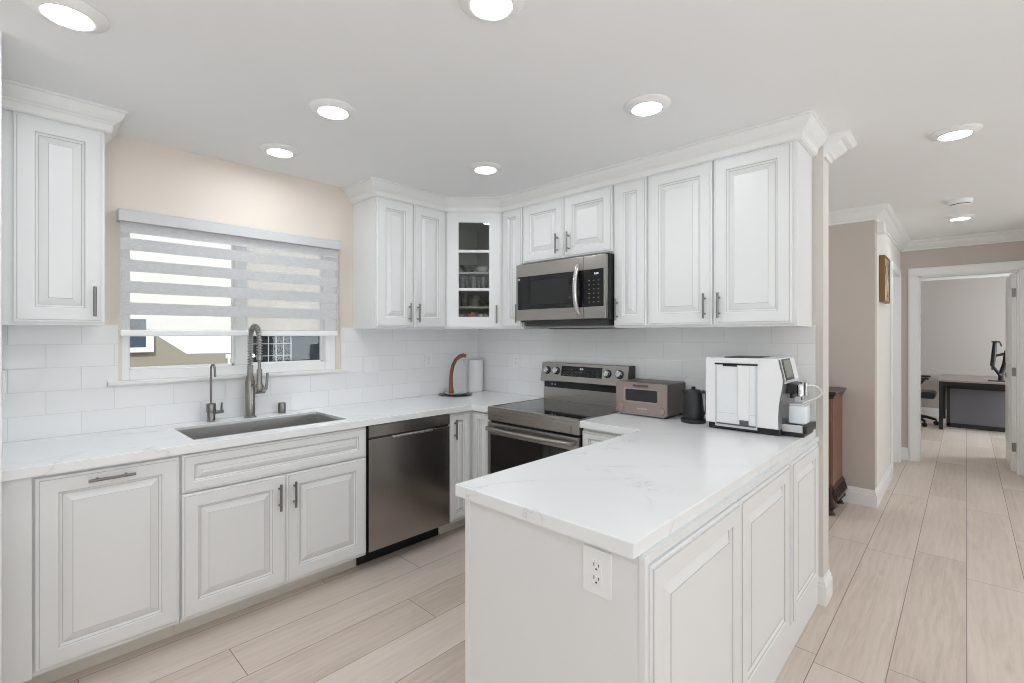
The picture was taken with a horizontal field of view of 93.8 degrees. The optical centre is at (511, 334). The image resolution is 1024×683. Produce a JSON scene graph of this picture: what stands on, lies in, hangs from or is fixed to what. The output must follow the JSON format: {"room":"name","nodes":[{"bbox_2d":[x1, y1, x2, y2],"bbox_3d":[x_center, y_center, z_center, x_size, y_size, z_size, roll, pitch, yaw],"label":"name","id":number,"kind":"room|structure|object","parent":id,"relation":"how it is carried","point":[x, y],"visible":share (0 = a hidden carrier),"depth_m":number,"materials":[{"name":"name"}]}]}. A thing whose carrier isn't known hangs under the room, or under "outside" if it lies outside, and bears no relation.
{"room":"kitchen","nodes":[
{"label":"kitchen","id":0,"kind":"room"},
{"bbox_2d":[0,31,1,682],"bbox_3d":[-2.143,0.187,1.924,0.960,2.448,0.133,0,0,43],"label":"wall","id":1,"kind":"structure","parent":0,"point":[0,31],"depth_m":1.64,"materials":[{"name":"white paint"}]},
{"bbox_2d":[8,135,416,442],"bbox_3d":[-1.379,0.187,3.319,0.150,2.448,3.210,0,0,43],"label":"wall","id":2,"kind":"structure","parent":0,"point":[139,175],"depth_m":2.81,"materials":[{"name":"beige paint"}]},
{"bbox_2d":[2,109,104,325],"bbox_3d":[-2.094,-0.491,2.193,0.360,0.900,0.328,0,0,43],"label":"upper cabinet","id":3,"kind":"object","parent":2,"relation":"attached to","point":[53,172],"visible":0.98,"depth_m":2.09,"materials":[{"name":"white paint"}]},
{"bbox_2d":[2,78,128,144],"bbox_3d":[-2.061,-0.986,2.213,0.382,0.102,0.406,0,0,43],"label":"crown molding","id":4,"kind":"structure","parent":2,"relation":"attached to","point":[16,96],"depth_m":2.09,"materials":[{"name":"white paint"}]},
{"bbox_2d":[107,232,348,385],"bbox_3d":[-1.656,-0.193,2.968,0.130,0.913,1.317,0,0,43],"label":"window","id":5,"kind":"structure","parent":2,"relation":"in","point":[238,365],"depth_m":2.93,"materials":[{"name":"white plastic"}]},
{"bbox_2d":[116,208,340,335],"bbox_3d":[-1.617,-0.318,2.898,0.076,0.656,1.196,0,0,43],"label":"zebra blind","id":6,"kind":"object","parent":5,"relation":"attached to","point":[131,221],"visible":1,"depth_m":2.79,"materials":[{"name":"grey fabric"}]},
{"bbox_2d":[2,325,477,442],"bbox_3d":[-1.324,0.224,3.261,0.008,0.546,2.940,0,0,43],"label":"backsplash","id":7,"kind":"structure","parent":2,"relation":"attached to","point":[57,377],"depth_m":2.62,"materials":[{"name":"white tile"}]},
{"bbox_2d":[353,196,444,328],"bbox_3d":[-0.809,-0.491,3.547,0.360,0.900,0.601,0,0,43],"label":"upper cabinet","id":8,"kind":"object","parent":2,"relation":"attached to","point":[399,247],"visible":1,"depth_m":3.40,"materials":[{"name":"white paint"}]},
{"bbox_2d":[424,353,431,367],"bbox_3d":[-0.685,0.211,3.922,0.010,0.118,0.072,0,0,43],"label":"wall outlet","id":9,"kind":"object","parent":2,"relation":"attached to","point":[427,356],"visible":1,"depth_m":3.91,"materials":[{"name":"white plastic"}]},
{"bbox_2d":[278,402,285,413],"bbox_3d":[-1.456,0.463,3.032,0.046,0.066,0.046,0,0,43],"label":"air gap","id":10,"kind":"object","parent":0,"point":[281,405],"visible":1,"depth_m":3.01,"materials":[{"name":"silver metal"}]},
{"bbox_2d":[0,0,1023,239],"bbox_3d":[2.882,-1.113,2.689,7.500,0.150,16.000,0,0,43],"label":"ceiling","id":11,"kind":"structure","parent":0,"point":[435,90],"depth_m":1.99,"materials":[{"name":"white paint"}]},
{"bbox_2d":[23,0,109,33],"bbox_3d":[-1.428,-1.027,1.541,0.206,0.020,0.206,0,0,43],"label":"recessed light","id":12,"kind":"object","parent":11,"relation":"in","point":[76,15],"visible":1,"depth_m":1.53,"materials":[{"name":"white paint"}]},
{"bbox_2d":[259,143,299,157],"bbox_3d":[-1.305,-1.027,2.695,0.206,0.020,0.206,0,0,43],"label":"recessed light","id":13,"kind":"object","parent":11,"relation":"in","point":[278,150],"visible":1,"depth_m":2.66,"materials":[{"name":"white paint"}]},
{"bbox_2d":[309,98,356,119],"bbox_3d":[-0.824,-1.027,2.205,0.206,0.020,0.206,0,0,43],"label":"recessed light","id":14,"kind":"object","parent":11,"relation":"in","point":[333,109],"visible":1,"depth_m":2.17,"materials":[{"name":"white paint"}]},
{"bbox_2d":[469,162,501,174],"bbox_3d":[-0.165,-1.027,2.977,0.206,0.020,0.206,0,0,43],"label":"recessed light","id":15,"kind":"object","parent":11,"relation":"in","point":[485,168],"visible":1,"depth_m":2.94,"materials":[{"name":"white paint"}]},
{"bbox_2d":[458,0,524,22],"bbox_3d":[-0.064,-1.027,1.486,0.206,0.020,0.206,0,0,43],"label":"recessed light","id":16,"kind":"object","parent":11,"relation":"in","point":[488,11],"visible":1,"depth_m":1.50,"materials":[{"name":"white paint"}]},
{"bbox_2d":[624,94,670,116],"bbox_3d":[0.610,-1.027,2.166,0.206,0.020,0.206,0,0,43],"label":"recessed light","id":17,"kind":"object","parent":11,"relation":"in","point":[644,105],"visible":1,"depth_m":2.13,"materials":[{"name":"white paint"}]},
{"bbox_2d":[928,123,982,141],"bbox_3d":[2.270,-1.027,2.455,0.206,0.020,0.206,0,0,43],"label":"recessed light","id":18,"kind":"object","parent":11,"relation":"in","point":[961,131],"visible":1,"depth_m":2.42,"materials":[{"name":"white paint"}]},
{"bbox_2d":[944,214,975,220],"bbox_3d":[3.956,-1.027,4.232,0.206,0.020,0.206,0,0,43],"label":"recessed light","id":19,"kind":"object","parent":11,"relation":"in","point":[965,216],"visible":1,"depth_m":4.20,"materials":[{"name":"white paint"}]},
{"bbox_2d":[948,197,973,207],"bbox_3d":[3.459,-1.012,3.696,0.146,0.050,0.146,0,0,43],"label":"smoke detector","id":20,"kind":"object","parent":11,"relation":"attached to","point":[960,202],"visible":1,"depth_m":3.66,"materials":[{"name":"white plastic"}]},
{"bbox_2d":[50,416,1023,682],"bbox_3d":[2.882,1.471,2.689,7.500,0.120,16.000,0,0,43],"label":"floor","id":21,"kind":"structure","parent":0,"point":[928,581],"depth_m":2.44,"materials":[{"name":"beige wood"}]},
{"bbox_2d":[2,455,179,682],"bbox_3d":[-1.897,0.973,2.160,0.671,0.874,0.552,0,0,43],"label":"base cabinet","id":22,"kind":"object","parent":21,"relation":"on","point":[91,556],"visible":0.82,"depth_m":1.93,"materials":[{"name":"white paint"}]},
{"bbox_2d":[174,426,365,634],"bbox_3d":[-1.389,0.973,2.697,0.671,0.874,0.924,0,0,43],"label":"base cabinet","id":23,"kind":"object","parent":21,"relation":"on","point":[260,522],"visible":0.94,"depth_m":2.43,"materials":[{"name":"white paint"}]},
{"bbox_2d":[356,414,449,565],"bbox_3d":[-0.849,0.974,3.256,0.646,0.871,0.622,0,0,43],"label":"dishwasher","id":24,"kind":"object","parent":21,"relation":"on","point":[407,461],"visible":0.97,"depth_m":3.03,"materials":[{"name":"silver metal"}]},
{"bbox_2d":[438,410,490,534],"bbox_3d":[-0.301,0.973,3.742,0.812,0.874,0.833,0,0,43],"label":"base cabinet","id":25,"kind":"object","parent":21,"relation":"on","point":[468,436],"visible":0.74,"depth_m":3.36,"materials":[{"name":"white paint"}]},
{"bbox_2d":[2,390,543,481],"bbox_3d":[-1.025,0.516,2.978,0.816,0.038,2.941,0,0,43],"label":"countertop","id":26,"kind":"structure","parent":25,"relation":"on","point":[46,456],"depth_m":2.33,"materials":[{"name":"white stone"}]},
{"bbox_2d":[206,363,223,421],"bbox_3d":[-1.688,0.329,2.737,0.110,0.334,0.086,0,0,43],"label":"filter faucet","id":27,"kind":"object","parent":26,"relation":"on","point":[211,410],"visible":1,"depth_m":2.73,"materials":[{"name":"silver metal"}]},
{"bbox_2d":[244,324,268,417],"bbox_3d":[-1.500,0.217,2.859,0.211,0.560,0.137,0,0,43],"label":"kitchen faucet","id":28,"kind":"object","parent":26,"relation":"on","point":[250,391],"visible":1,"depth_m":2.86,"materials":[{"name":"grey metal"}]},
{"bbox_2d":[177,413,339,439],"bbox_3d":[-1.386,0.638,2.686,0.435,0.252,0.793,0,0,43],"label":"sink","id":29,"kind":"object","parent":26,"relation":"in","point":[252,426],"visible":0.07,"depth_m":2.83,"materials":[{"name":"silver metal"}]},
{"bbox_2d":[439,353,472,395],"bbox_3d":[-0.466,0.325,3.955,0.280,0.342,0.278,0,0,43],"label":"banana hanger","id":30,"kind":"object","parent":26,"relation":"on","point":[451,392],"visible":1,"depth_m":3.95,"materials":[{"name":"brown wood"}]},
{"bbox_2d":[439,392,472,395],"bbox_3d":[-0.466,0.492,3.955,0.280,0.010,0.278,0,0,43],"label":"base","id":31,"kind":"object","parent":30,"relation":"attached to","point":[444,393],"depth_m":3.90,"materials":[{"name":"grey metal"}]},
{"bbox_2d":[469,359,482,391],"bbox_3d":[-0.319,0.359,4.208,0.126,0.276,0.126,0,0,43],"label":"paper towel roll","id":32,"kind":"object","parent":26,"relation":"on","point":[475,365],"visible":1,"depth_m":4.16,"materials":[{"name":"white paper"}]},
{"bbox_2d":[485,362,634,473],"bbox_3d":[0.311,0.811,3.237,0.760,1.198,0.726,0,0,43],"label":"range","id":33,"kind":"object","parent":21,"relation":"on","point":[521,432],"visible":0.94,"depth_m":3.20,"materials":[{"name":"silver metal"}]},
{"bbox_2d":[488,398,618,422],"bbox_3d":[0.314,0.501,3.240,0.760,0.020,0.594,0,0,43],"label":"cooktop","id":34,"kind":"object","parent":33,"relation":"in","point":[554,410],"depth_m":3.18,"materials":[{"name":"black glass"}]},
{"bbox_2d":[583,428,622,446],"bbox_3d":[0.753,0.973,2.854,0.400,0.874,0.671,0,0,43],"label":"base cabinet","id":35,"kind":"object","parent":21,"relation":"on","point":[590,436],"visible":0.07,"depth_m":2.72,"materials":[{"name":"white paint"}]},
{"bbox_2d":[465,436,818,682],"bbox_3d":[0.732,0.973,2.050,0.662,0.876,1.884,0,0,43],"label":"base cabinet","id":36,"kind":"object","parent":21,"relation":"on","point":[729,595],"visible":0.84,"depth_m":1.46,"materials":[{"name":"white paint"}]},
{"bbox_2d":[583,544,611,600],"bbox_3d":[0.220,0.613,1.236,0.086,0.118,0.010,0,0,43],"label":"wall outlet","id":37,"kind":"object","parent":36,"relation":"attached to","point":[597,563],"visible":1,"depth_m":1.23,"materials":[{"name":"white plastic"}]},
{"bbox_2d":[591,557,601,587],"bbox_3d":[0.217,0.613,1.234,0.033,0.068,0.003,0,0,43],"label":"receptacle","id":38,"kind":"object","parent":37,"relation":"attached to","point":[596,562],"depth_m":1.23,"materials":[{"name":"white plastic"}]},
{"bbox_2d":[455,412,815,558],"bbox_3d":[0.565,0.516,2.188,1.042,0.038,1.900,0,0,43],"label":"countertop","id":39,"kind":"structure","parent":36,"relation":"on","point":[624,495],"depth_m":1.65,"materials":[{"name":"white stone"}]},
{"bbox_2d":[616,378,685,418],"bbox_3d":[0.863,0.394,2.995,0.342,0.204,0.281,0,0,43],"label":"toaster oven","id":40,"kind":"object","parent":39,"relation":"on","point":[664,399],"visible":0.99,"depth_m":2.90,"materials":[{"name":"grey metal"}]},
{"bbox_2d":[681,386,705,423],"bbox_3d":[1.029,0.396,2.717,0.137,0.202,0.136,0,0,7],"label":"kettle","id":41,"kind":"object","parent":39,"relation":"on","point":[693,408],"visible":0.97,"depth_m":2.67,"materials":[{"name":"black metal"}]},
{"bbox_2d":[706,355,815,437],"bbox_3d":[1.295,0.307,2.502,0.462,0.379,0.286,0,0,43],"label":"coffee machine","id":42,"kind":"object","parent":39,"relation":"on","point":[753,394],"visible":0.89,"depth_m":2.41,"materials":[{"name":"white plastic"},{"name":"black plastic"}]},
{"bbox_2d":[782,421,815,433],"bbox_3d":[1.433,0.457,2.392,0.110,0.040,0.197,0,0,43],"label":"drip tray","id":43,"kind":"object","parent":42,"relation":"on","point":[787,428],"depth_m":2.33,"materials":[{"name":"silver plastic"}]},
{"bbox_2d":[789,384,822,424],"bbox_3d":[1.438,0.340,2.343,0.130,0.194,0.100,0,0,43],"label":"container","id":44,"kind":"object","parent":42,"relation":"on","point":[799,412],"visible":1,"depth_m":2.33,"materials":[{"name":"white plastic"}]},
{"bbox_2d":[829,387,847,514],"bbox_3d":[2.207,0.933,4.253,1.225,0.980,0.452,0,0,43],"label":"hutch","id":45,"kind":"object","parent":21,"relation":"on","point":[837,484],"visible":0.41,"depth_m":3.79,"materials":[{"name":"brown wood"}]},
{"bbox_2d":[921,375,938,426],"bbox_3d":[6.364,0.910,7.596,0.607,0.999,0.613,0,0,43],"label":"office chair","id":46,"kind":"object","parent":21,"relation":"on","point":[926,394],"visible":0.25,"depth_m":7.33,"materials":[{"name":"black plastic"}]},
{"bbox_2d":[938,374,1005,431],"bbox_3d":[7.135,1.039,7.298,0.920,0.741,1.380,0,0,43],"label":"office desk","id":47,"kind":"object","parent":21,"relation":"on","point":[975,402],"visible":0.76,"depth_m":7.04,"materials":[{"name":"grey wood"}]},
{"bbox_2d":[988,341,1005,381],"bbox_3d":[6.953,0.379,6.822,0.250,0.579,0.140,0,0,43],"label":"monitor arm","id":48,"kind":"object","parent":47,"relation":"on","point":[994,355],"visible":0.81,"depth_m":6.82,"materials":[{"name":"black metal"}]},
{"bbox_2d":[485,146,828,577],"bbox_3d":[0.703,0.187,3.467,2.667,2.448,0.130,0,0,43],"label":"wall","id":49,"kind":"structure","parent":0,"point":[820,165],"depth_m":2.52,"materials":[{"name":"grey paint"}]},
{"bbox_2d":[430,212,523,329],"bbox_3d":[-0.296,-0.491,3.891,0.615,0.900,0.610,0,0,43],"label":"upper cabinet","id":50,"kind":"object","parent":49,"relation":"attached to","point":[471,238],"visible":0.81,"depth_m":3.67,"materials":[{"name":"white paint"}]},
{"bbox_2d":[459,276,466,287],"bbox_3d":[-0.384,-0.403,3.754,0.068,0.105,0.066,0,0,43],"label":"tumbler","id":51,"kind":"object","parent":50,"relation":"on","point":[459,276],"visible":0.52,"depth_m":3.74,"materials":[{"name":"glass"}]},
{"bbox_2d":[460,293,469,305],"bbox_3d":[-0.370,-0.272,3.769,0.072,0.108,0.070,0,0,43],"label":"jar","id":52,"kind":"object","parent":50,"relation":"on","point":[462,295],"visible":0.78,"depth_m":3.79,"materials":[{"name":"glass"}]},
{"bbox_2d":[460,265,476,271],"bbox_3d":[-0.346,-0.515,3.805,0.140,0.060,0.138,0,0,43],"label":"bowl","id":53,"kind":"object","parent":50,"relation":"on","point":[462,267],"visible":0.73,"depth_m":3.78,"materials":[{"name":"grey ceramic"}]},
{"bbox_2d":[467,312,476,316],"bbox_3d":[-0.309,-0.119,3.751,0.088,0.118,0.087,0,0,43],"label":"lidded pot","id":54,"kind":"object","parent":50,"relation":"in","point":[472,314],"visible":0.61,"depth_m":3.71,"materials":[{"name":"beige"}]},
{"bbox_2d":[469,276,477,287],"bbox_3d":[-0.305,-0.403,3.766,0.068,0.105,0.066,0,0,43],"label":"tumbler","id":55,"kind":"object","parent":50,"relation":"on","point":[469,276],"visible":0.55,"depth_m":3.75,"materials":[{"name":"glass"}]},
{"bbox_2d":[459,272,488,281],"bbox_3d":[-0.298,-0.477,3.903,0.582,0.014,0.582,0,0,43],"label":"shelf","id":56,"kind":"object","parent":50,"relation":"attached to","point":[462,274],"depth_m":3.82,"materials":[{"name":"white wood"}]},
{"bbox_2d":[459,291,488,296],"bbox_3d":[-0.298,-0.343,3.903,0.582,0.014,0.582,0,0,43],"label":"shelf","id":57,"kind":"object","parent":50,"relation":"attached to","point":[480,293],"depth_m":3.93,"materials":[{"name":"white"}]},
{"bbox_2d":[459,306,488,311],"bbox_3d":[-0.298,-0.210,3.903,0.582,0.014,0.582,0,0,43],"label":"shelf","id":58,"kind":"object","parent":50,"relation":"attached to","point":[461,308],"depth_m":3.82,"materials":[{"name":"white wood"}]},
{"bbox_2d":[470,295,479,305],"bbox_3d":[-0.298,-0.270,3.906,0.080,0.104,0.078,0,0,43],"label":"canister","id":59,"kind":"object","parent":50,"relation":"on","point":[473,300],"visible":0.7,"depth_m":3.87,"materials":[{"name":"grey"}]},
{"bbox_2d":[476,267,488,271],"bbox_3d":[-0.230,-0.507,3.788,0.110,0.045,0.108,0,0,43],"label":"bowl","id":60,"kind":"object","parent":50,"relation":"on","point":[480,269],"visible":0.73,"depth_m":3.75,"materials":[{"name":"white ceramic"}]},
{"bbox_2d":[477,300,488,305],"bbox_3d":[-0.215,-0.243,3.788,0.120,0.050,0.118,0,0,43],"label":"bowl","id":61,"kind":"object","parent":50,"relation":"on","point":[479,301],"visible":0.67,"depth_m":3.76,"materials":[{"name":"grey ceramic"}]},
{"bbox_2d":[479,276,487,287],"bbox_3d":[-0.224,-0.403,3.758,0.068,0.105,0.066,0,0,43],"label":"tumbler","id":62,"kind":"object","parent":50,"relation":"on","point":[479,276],"visible":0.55,"depth_m":3.75,"materials":[{"name":"glass"}]},
{"bbox_2d":[513,354,519,367],"bbox_3d":[0.034,0.221,3.993,0.072,0.118,0.010,0,0,43],"label":"wall outlet","id":63,"kind":"object","parent":49,"relation":"attached to","point":[516,357],"visible":1,"depth_m":3.98,"materials":[{"name":"white plastic"}]},
{"bbox_2d":[503,208,548,328],"bbox_3d":[0.093,-0.491,3.706,0.220,0.900,0.360,0,0,43],"label":"upper cabinet","id":64,"kind":"object","parent":49,"relation":"attached to","point":[513,219],"visible":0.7,"depth_m":3.60,"materials":[{"name":"white paint"}]},
{"bbox_2d":[523,186,613,263],"bbox_3d":[0.452,-0.725,3.366,0.767,0.432,0.360,0,0,43],"label":"upper cabinet","id":65,"kind":"object","parent":49,"relation":"attached to","point":[582,224],"visible":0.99,"depth_m":3.22,"materials":[{"name":"white paint"}]},
{"bbox_2d":[516,253,613,326],"bbox_3d":[0.419,-0.283,3.325,0.758,0.446,0.448,0,0,43],"label":"microwave","id":66,"kind":"object","parent":65,"relation":"attached to","point":[575,291],"visible":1,"depth_m":3.16,"materials":[{"name":"silver metal"}]},
{"bbox_2d":[343,109,829,212],"bbox_3d":[0.287,-0.986,3.098,2.982,0.102,0.834,0,0,22],"label":"crown molding","id":67,"kind":"structure","parent":49,"relation":"attached to","point":[805,127],"depth_m":2.90,"materials":[{"name":"white paint"}]},
{"bbox_2d":[614,177,648,327],"bbox_3d":[0.815,-0.491,3.022,0.230,0.900,0.360,0,0,43],"label":"upper cabinet","id":68,"kind":"object","parent":49,"relation":"attached to","point":[631,197],"visible":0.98,"depth_m":2.91,"materials":[{"name":"white paint"}]},
{"bbox_2d":[478,325,815,420],"bbox_3d":[0.643,0.154,3.429,2.632,0.686,0.008,0,0,43],"label":"backsplash","id":69,"kind":"structure","parent":49,"relation":"attached to","point":[672,354],"depth_m":3.21,"materials":[{"name":"white tile"}]},
{"bbox_2d":[648,141,812,327],"bbox_3d":[1.182,-0.491,2.674,0.782,0.900,0.360,0,0,43],"label":"upper cabinet","id":70,"kind":"object","parent":49,"relation":"attached to","point":[730,239],"visible":1,"depth_m":2.51,"materials":[{"name":"white paint"}]},
{"bbox_2d":[818,569,832,606],"bbox_3d":[0.709,1.341,3.462,2.683,0.140,0.162,0,0,43],"label":"baseboard","id":71,"kind":"structure","parent":49,"relation":"attached to","point":[825,585],"depth_m":2.50,"materials":[{"name":"white paint"}]},
{"bbox_2d":[823,130,856,163],"bbox_3d":[0.782,-0.982,3.469,2.779,0.112,0.242,0,0,43],"label":"crown molding","id":72,"kind":"structure","parent":49,"relation":"attached to","point":[837,144],"depth_m":2.50,"materials":[{"name":"white paint"}]},
{"bbox_2d":[829,220,876,489],"bbox_3d":[1.978,0.187,4.921,2.817,2.448,0.125,0,0,43],"label":"wall","id":73,"kind":"structure","parent":0,"point":[852,246],"depth_m":4.00,"materials":[{"name":"beige paint"}]},
{"bbox_2d":[842,464,891,507],"bbox_3d":[2.367,1.341,5.210,2.683,0.140,1.111,0,0,43],"label":"baseboard","id":74,"kind":"structure","parent":73,"relation":"attached to","point":[854,495],"depth_m":3.99,"materials":[{"name":"white paint"}]},
{"bbox_2d":[829,203,1023,251],"bbox_3d":[3.087,-0.986,5.158,3.800,0.103,2.195,0,0,43],"label":"crown molding","id":75,"kind":"structure","parent":73,"relation":"attached to","point":[895,231],"depth_m":4.77,"materials":[{"name":"white paint"}]},
{"bbox_2d":[877,234,899,485],"bbox_3d":[3.675,0.187,4.756,0.127,2.448,1.970,0,0,43],"label":"wall","id":76,"kind":"structure","parent":0,"point":[885,246],"depth_m":4.32,"materials":[{"name":"white paint"}]},
{"bbox_2d":[877,221,885,235],"bbox_3d":[3.106,-0.893,4.028,0.048,0.096,0.138,0,0,43],"label":"door chime","id":77,"kind":"object","parent":76,"relation":"attached to","point":[881,226],"visible":1,"depth_m":3.98,"materials":[{"name":"white plastic"}]},
{"bbox_2d":[879,255,889,303],"bbox_3d":[3.282,-0.479,4.219,0.040,0.400,0.370,0,0,43],"label":"framed picture","id":78,"kind":"object","parent":76,"relation":"attached to","point":[884,261],"visible":1,"depth_m":4.10,"materials":[{"name":"brown wood"}]},
{"bbox_2d":[890,261,900,477],"bbox_3d":[3.974,0.346,5.058,0.145,2.130,0.880,0,0,43],"label":"door frame","id":79,"kind":"structure","parent":76,"relation":"attached to","point":[895,280],"depth_m":5.28,"materials":[{"name":"white paint"}]},
{"bbox_2d":[900,241,1023,447],"bbox_3d":[5.458,0.187,4.505,3.060,2.448,0.120,0,0,43],"label":"wall","id":80,"kind":"structure","parent":0,"point":[1006,251],"depth_m":5.25,"materials":[{"name":"beige paint"}]},
{"bbox_2d":[901,447,907,459],"bbox_3d":[4.418,1.341,5.398,0.068,0.140,0.016,0,0,43],"label":"baseboard","id":81,"kind":"structure","parent":80,"relation":"attached to","point":[904,450],"depth_m":5.39,"materials":[{"name":"white paint"}]},
{"bbox_2d":[908,260,1023,476],"bbox_3d":[4.825,0.337,5.089,0.947,2.147,0.144,0,0,43],"label":"door frame","id":82,"kind":"structure","parent":80,"relation":"attached to","point":[914,282],"depth_m":5.27,"materials":[{"name":"white paint"}]},
{"bbox_2d":[1000,273,1015,471],"bbox_3d":[5.380,0.388,5.167,0.144,2.030,0.750,0,0,43],"label":"door","id":83,"kind":"structure","parent":80,"relation":"in","point":[1010,297],"depth_m":4.99,"materials":[{"name":"white paint"}]},
{"bbox_2d":[921,276,1008,407],"bbox_3d":[7.783,0.187,7.930,4.400,2.448,0.150,0,0,43],"label":"wall","id":84,"kind":"structure","parent":0,"point":[960,318],"depth_m":8.07,"materials":[{"name":"grey paint"}]},
{"bbox_2d":[921,407,938,416],"bbox_3d":[6.383,1.341,6.433,4.170,0.140,3.950,0,0,43],"label":"baseboard","id":85,"kind":"structure","parent":84,"relation":"attached to","point":[927,411],"depth_m":8.31,"materials":[{"name":"white paint"}]},
{"bbox_2d":[921,273,1010,280],"bbox_3d":[6.383,-0.986,6.433,4.170,0.103,3.950,0,0,43],"label":"crown molding","id":86,"kind":"structure","parent":84,"relation":"attached to","point":[1003,274],"depth_m":8.00,"materials":[{"name":"white paint"}]},
{"label":"outside","id":87,"kind":"structure","parent":0,"visible":0},
{"bbox_3d":[-5.404,1.836,5.723,8.700,0.050,13.000,0,0,43],"label":"ground","id":88,"kind":"structure","parent":87,"visible":0},
{"bbox_2d":[130,233,230,352],"bbox_3d":[-7.075,-0.639,6.067,0.200,4.900,11.200,0,0,43],"label":"wall","id":89,"kind":"structure","parent":88,"relation":"on","point":[187,344],"depth_m":7.80,"materials":[{"name":"white paint"}]},
{"bbox_2d":[130,319,230,366],"bbox_3d":[-4.679,0.611,3.588,0.190,2.400,4.900,0,0,43],"label":"neighbor house","id":90,"kind":"structure","parent":88,"relation":"on","point":[145,351],"depth_m":4.74,"materials":[{"name":"brown paint"}]},
{"bbox_2d":[226,354,254,362],"bbox_3d":[-2.909,1.011,5.135,0.030,1.600,0.280,0,0,43],"label":"porch railing","id":91,"kind":"object","parent":88,"relation":"on","point":[228,356],"visible":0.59,"depth_m":5.05,"materials":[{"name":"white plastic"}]},
{"bbox_2d":[248,247,319,361],"bbox_3d":[-1.893,0.011,6.555,0.150,3.600,3.200,0,0,43],"label":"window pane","id":92,"kind":"object","parent":88,"relation":"on","point":[275,348],"visible":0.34,"depth_m":5.66,"materials":[{"name":"beige paint"}]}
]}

